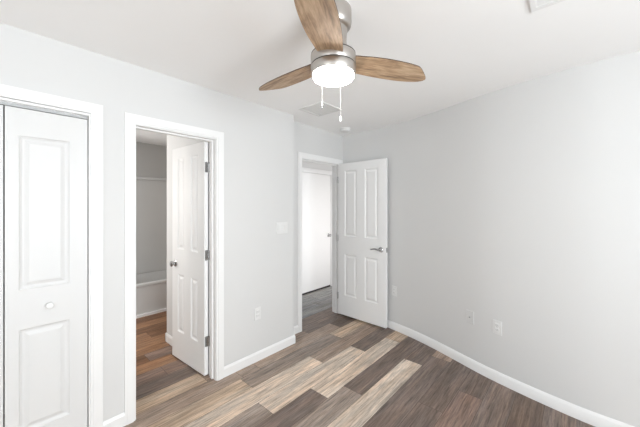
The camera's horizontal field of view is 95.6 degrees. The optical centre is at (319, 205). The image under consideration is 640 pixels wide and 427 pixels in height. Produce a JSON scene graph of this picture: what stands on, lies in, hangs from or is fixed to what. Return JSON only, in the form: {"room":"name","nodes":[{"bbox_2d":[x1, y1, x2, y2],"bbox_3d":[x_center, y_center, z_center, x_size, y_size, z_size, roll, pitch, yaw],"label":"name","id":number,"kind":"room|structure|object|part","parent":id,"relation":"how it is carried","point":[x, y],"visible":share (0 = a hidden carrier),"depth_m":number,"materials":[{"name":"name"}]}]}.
{"room":"empty bedroom","nodes":[
{"label":"empty bedroom","id":0,"kind":"room"},
{"bbox_2d":[3,105,4,414],"bbox_3d":[-2.325,0.254,1.502,0.685,2.440,1.850,0,0,42],"label":"wall","id":1,"kind":"structure","parent":0,"point":[3,105],"depth_m":2.05,"materials":[{"name":"paint"}]},
{"bbox_2d":[0,23,293,420],"bbox_3d":[-2.133,0.254,1.857,1.100,2.440,4.334,0,0,42],"label":"wall","id":2,"kind":"structure","parent":0,"point":[258,139],"depth_m":2.40,"materials":[{"name":"paint"}]},
{"bbox_2d":[0,105,86,426],"bbox_3d":[-1.693,0.462,1.554,0.064,2.000,0.708,0,0,42],"label":"door","id":3,"kind":"structure","parent":2,"relation":"in","point":[46,153],"depth_m":1.67,"materials":[{"name":"paint"}]},
{"bbox_3d":[-1.563,0.577,1.677,0.034,0.038,0.038,0,0,42],"label":"knob","id":4,"kind":"part","parent":3,"relation":"part of","materials":[{"name":"white plastic"}]},
{"bbox_2d":[0,101,87,119],"bbox_3d":[-1.942,-0.552,1.300,0.022,0.018,1.427,0,0,42],"label":"track","id":5,"kind":"object","parent":2,"relation":"attached to","point":[4,103],"visible":1,"depth_m":1.67,"materials":[{"name":"white metal"}]},
{"bbox_2d":[0,84,102,426],"bbox_3d":[-1.952,0.417,1.308,0.131,2.113,1.565,0,0,42],"label":"door frame","id":6,"kind":"structure","parent":2,"relation":"attached to","point":[94,112],"depth_m":1.82,"materials":[{"name":"white paint"}]},
{"bbox_2d":[124,112,223,425],"bbox_3d":[-1.116,0.424,2.258,0.147,2.099,0.727,0,0,42],"label":"door frame","id":7,"kind":"structure","parent":2,"relation":"attached to","point":[132,122],"depth_m":2.13,"materials":[{"name":"white paint"}]},
{"bbox_2d":[170,142,209,375],"bbox_3d":[-1.199,0.456,2.682,0.619,2.012,0.141,0,0,38],"label":"door","id":8,"kind":"structure","parent":2,"relation":"in","point":[190,164],"depth_m":2.63,"materials":[{"name":"white paint"}]},
{"bbox_3d":[-1.416,0.559,2.792,0.062,0.062,0.046,0,0,38],"label":"knob","id":9,"kind":"part","parent":8,"relation":"part of","materials":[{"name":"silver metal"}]},
{"bbox_2d":[103,325,297,426],"bbox_3d":[-1.707,1.431,1.617,0.171,0.087,4.543,0,0,42],"label":"baseboard","id":10,"kind":"structure","parent":2,"relation":"attached to","point":[119,420],"depth_m":2.67,"materials":[{"name":"white paint"}]},
{"bbox_2d":[254,307,260,320],"bbox_3d":[-0.592,1.026,2.753,0.009,0.117,0.072,0,0,42],"label":"wall outlet","id":11,"kind":"object","parent":2,"relation":"attached to","point":[257,311],"visible":1,"depth_m":2.75,"materials":[{"name":"white plastic"}]},
{"bbox_2d":[276,222,287,233],"bbox_3d":[-0.389,0.229,2.981,0.010,0.118,0.150,0,0,42],"label":"light switch","id":12,"kind":"object","parent":2,"relation":"attached to","point":[281,227],"visible":1,"depth_m":2.97,"materials":[{"name":"white plastic"}]},
{"bbox_2d":[136,142,166,273],"bbox_3d":[-2.540,0.254,3.301,2.030,2.440,2.850,0,0,42],"label":"wall","id":13,"kind":"structure","parent":0,"point":[151,159],"depth_m":4.56,"materials":[{"name":"paint"}]},
{"bbox_2d":[136,177,166,273],"bbox_3d":[-2.837,0.299,4.302,0.053,1.470,1.540,0,0,42],"label":"shower surround","id":14,"kind":"object","parent":13,"relation":"attached to","point":[151,193],"visible":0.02,"depth_m":4.54,"materials":[{"name":"plastic"}]},
{"bbox_2d":[167,135,208,372],"bbox_3d":[-1.054,0.254,3.136,0.960,2.440,0.780,0,0,42],"label":"wall","id":15,"kind":"structure","parent":0,"point":[173,142],"depth_m":3.10,"materials":[{"name":"paint"}]},
{"bbox_2d":[165,333,171,345],"bbox_3d":[-1.302,1.431,2.893,0.938,0.087,0.113,0,0,42],"label":"baseboard","id":16,"kind":"structure","parent":15,"relation":"attached to","point":[168,338],"depth_m":3.10,"materials":[{"name":"white paint"}]},
{"bbox_2d":[3,286,594,426],"bbox_3d":[-0.303,1.499,1.945,7.298,0.050,7.101,0,0,42],"label":"floor","id":17,"kind":"structure","parent":0,"point":[341,370],"depth_m":2.34,"materials":[{"name":"brown laminate"}]},
{"bbox_2d":[136,270,166,318],"bbox_3d":[-2.593,1.256,4.085,0.698,0.435,1.540,0,0,42],"label":"bathtub","id":18,"kind":"object","parent":17,"relation":"on","point":[151,287],"visible":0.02,"depth_m":3.97,"materials":[{"name":"plastic"}]},
{"bbox_3d":[-2.340,1.456,3.860,0.020,0.035,1.540,0,0,42],"label":"floor trim","id":19,"kind":"part","parent":18,"relation":"part of","materials":[{"name":"white paint"}]},
{"bbox_2d":[302,161,331,170],"bbox_3d":[0.048,0.254,4.531,1.000,2.440,2.770,0,0,42],"label":"wall","id":20,"kind":"structure","parent":0,"point":[305,164],"depth_m":5.01,"materials":[{"name":"paint"}]},
{"bbox_2d":[302,172,330,294],"bbox_3d":[-0.072,0.462,5.022,0.141,2.022,0.766,0,0,42],"label":"door","id":21,"kind":"structure","parent":20,"relation":"in","point":[316,235],"depth_m":5.00,"materials":[{"name":"white paint"}]},
{"bbox_2d":[302,167,331,285],"bbox_3d":[-0.090,0.424,5.040,0.116,2.099,0.907,0,0,42],"label":"door frame","id":22,"kind":"structure","parent":20,"relation":"attached to","point":[306,170],"depth_m":5.30,"materials":[{"name":"white paint"}]},
{"bbox_2d":[294,122,341,325],"bbox_3d":[-0.088,0.254,3.651,0.117,2.440,1.066,0,0,42],"label":"wall","id":23,"kind":"structure","parent":0,"point":[307,139],"depth_m":3.46,"materials":[{"name":"paint"}]},
{"bbox_2d":[298,152,342,332],"bbox_3d":[-0.021,0.424,3.727,0.149,2.099,0.852,0,0,42],"label":"door frame","id":24,"kind":"structure","parent":23,"relation":"attached to","point":[302,156],"depth_m":3.83,"materials":[{"name":"white paint"}]},
{"bbox_2d":[338,158,387,327],"bbox_3d":[0.520,0.446,3.679,0.740,2.012,0.130,0,0,42],"label":"door","id":25,"kind":"structure","parent":23,"relation":"in","point":[362,185],"depth_m":3.65,"materials":[{"name":"white paint"}]},
{"bbox_3d":[0.678,0.529,3.485,0.156,0.064,0.056,0,0,43],"label":"lever handle","id":26,"kind":"part","parent":25,"relation":"part of","materials":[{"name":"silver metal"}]},
{"bbox_2d":[0,0,639,145],"bbox_3d":[-0.218,-1.006,1.902,7.500,0.080,7.250,0,0,42],"label":"ceiling","id":27,"kind":"structure","parent":0,"point":[465,50],"depth_m":1.70,"materials":[{"name":"paint"}]},
{"bbox_2d":[298,102,341,115],"bbox_3d":[0.004,-0.963,2.906,0.315,0.007,0.305,0,0,42],"label":"ceiling vent","id":28,"kind":"object","parent":27,"relation":"in","point":[315,109],"visible":0.98,"depth_m":2.90,"materials":[{"name":"metal"}]},
{"bbox_2d":[259,0,425,121],"bbox_3d":[-0.019,-0.705,1.527,0.875,0.522,0.978,0,0,42],"label":"ceiling fan","id":29,"kind":"object","parent":27,"relation":"hanging from","point":[327,23],"visible":1,"depth_m":1.36,"materials":[{"name":"brown wood"}]},
{"bbox_3d":[-0.175,-0.717,1.652,0.475,0.006,0.159,0,8,42],"label":"blade","id":30,"kind":"part","parent":29,"relation":"part of","materials":[{"name":"brown wood"}]},
{"bbox_3d":[-0.002,-0.717,1.118,0.159,0.006,0.475,9,2,12],"label":"blade","id":31,"kind":"part","parent":29,"relation":"part of","materials":[{"name":"brown wood"}]},
{"bbox_3d":[0.066,-0.632,1.435,0.204,0.030,0.204,0,0,42],"label":"lamp shade","id":32,"kind":"part","parent":29,"relation":"part of","materials":[{"name":"white glass"}]},
{"bbox_3d":[0.374,-0.717,1.535,0.475,0.006,0.159,0,-9,-18],"label":"blade","id":33,"kind":"part","parent":29,"relation":"part of","materials":[{"name":"brown wood"}]},
{"bbox_2d":[340,127,350,132],"bbox_3d":[0.316,-0.945,3.643,0.136,0.042,0.136,0,0,42],"label":"smoke detector","id":34,"kind":"object","parent":27,"relation":"attached to","point":[343,129],"visible":1,"depth_m":3.60,"materials":[{"name":"white plastic"}]},
{"bbox_2d":[529,0,564,11],"bbox_3d":[1.045,-0.963,1.242,0.255,0.007,0.305,0,0,42],"label":"ceiling vent","id":35,"kind":"object","parent":27,"relation":"in","point":[535,5],"visible":1,"depth_m":1.38,"materials":[{"name":"white metal"}]},
{"bbox_2d":[342,51,639,426],"bbox_3d":[1.758,0.254,2.332,0.381,2.440,4.745,0,0,-41],"label":"wall","id":36,"kind":"structure","parent":0,"point":[517,206],"depth_m":2.22,"materials":[{"name":"paint"}]},
{"bbox_2d":[392,286,396,296],"bbox_3d":[0.881,1.014,3.444,0.009,0.117,0.072,0,0,-37],"label":"wall outlet","id":37,"kind":"object","parent":36,"relation":"attached to","point":[394,288],"visible":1,"depth_m":3.44,"materials":[{"name":"white plastic"}]},
{"bbox_2d":[466,310,473,324],"bbox_3d":[1.359,1.012,2.632,0.015,0.117,0.072,0,0,-26],"label":"cable plate","id":38,"kind":"object","parent":36,"relation":"attached to","point":[469,314],"visible":1,"depth_m":2.63,"materials":[{"name":"paint"}]},
{"bbox_2d":[493,319,501,335],"bbox_3d":[1.480,1.019,2.424,0.009,0.117,0.072,0,0,-32],"label":"wall outlet","id":39,"kind":"object","parent":36,"relation":"attached to","point":[497,325],"visible":1,"depth_m":2.42,"materials":[{"name":"white plastic"}]},
{"bbox_2d":[387,320,634,426],"bbox_3d":[1.767,1.431,2.220,0.274,0.087,4.566,0,0,-41],"label":"baseboard","id":40,"kind":"structure","parent":36,"relation":"attached to","point":[582,414],"depth_m":2.28,"materials":[{"name":"white paint"}]}
]}

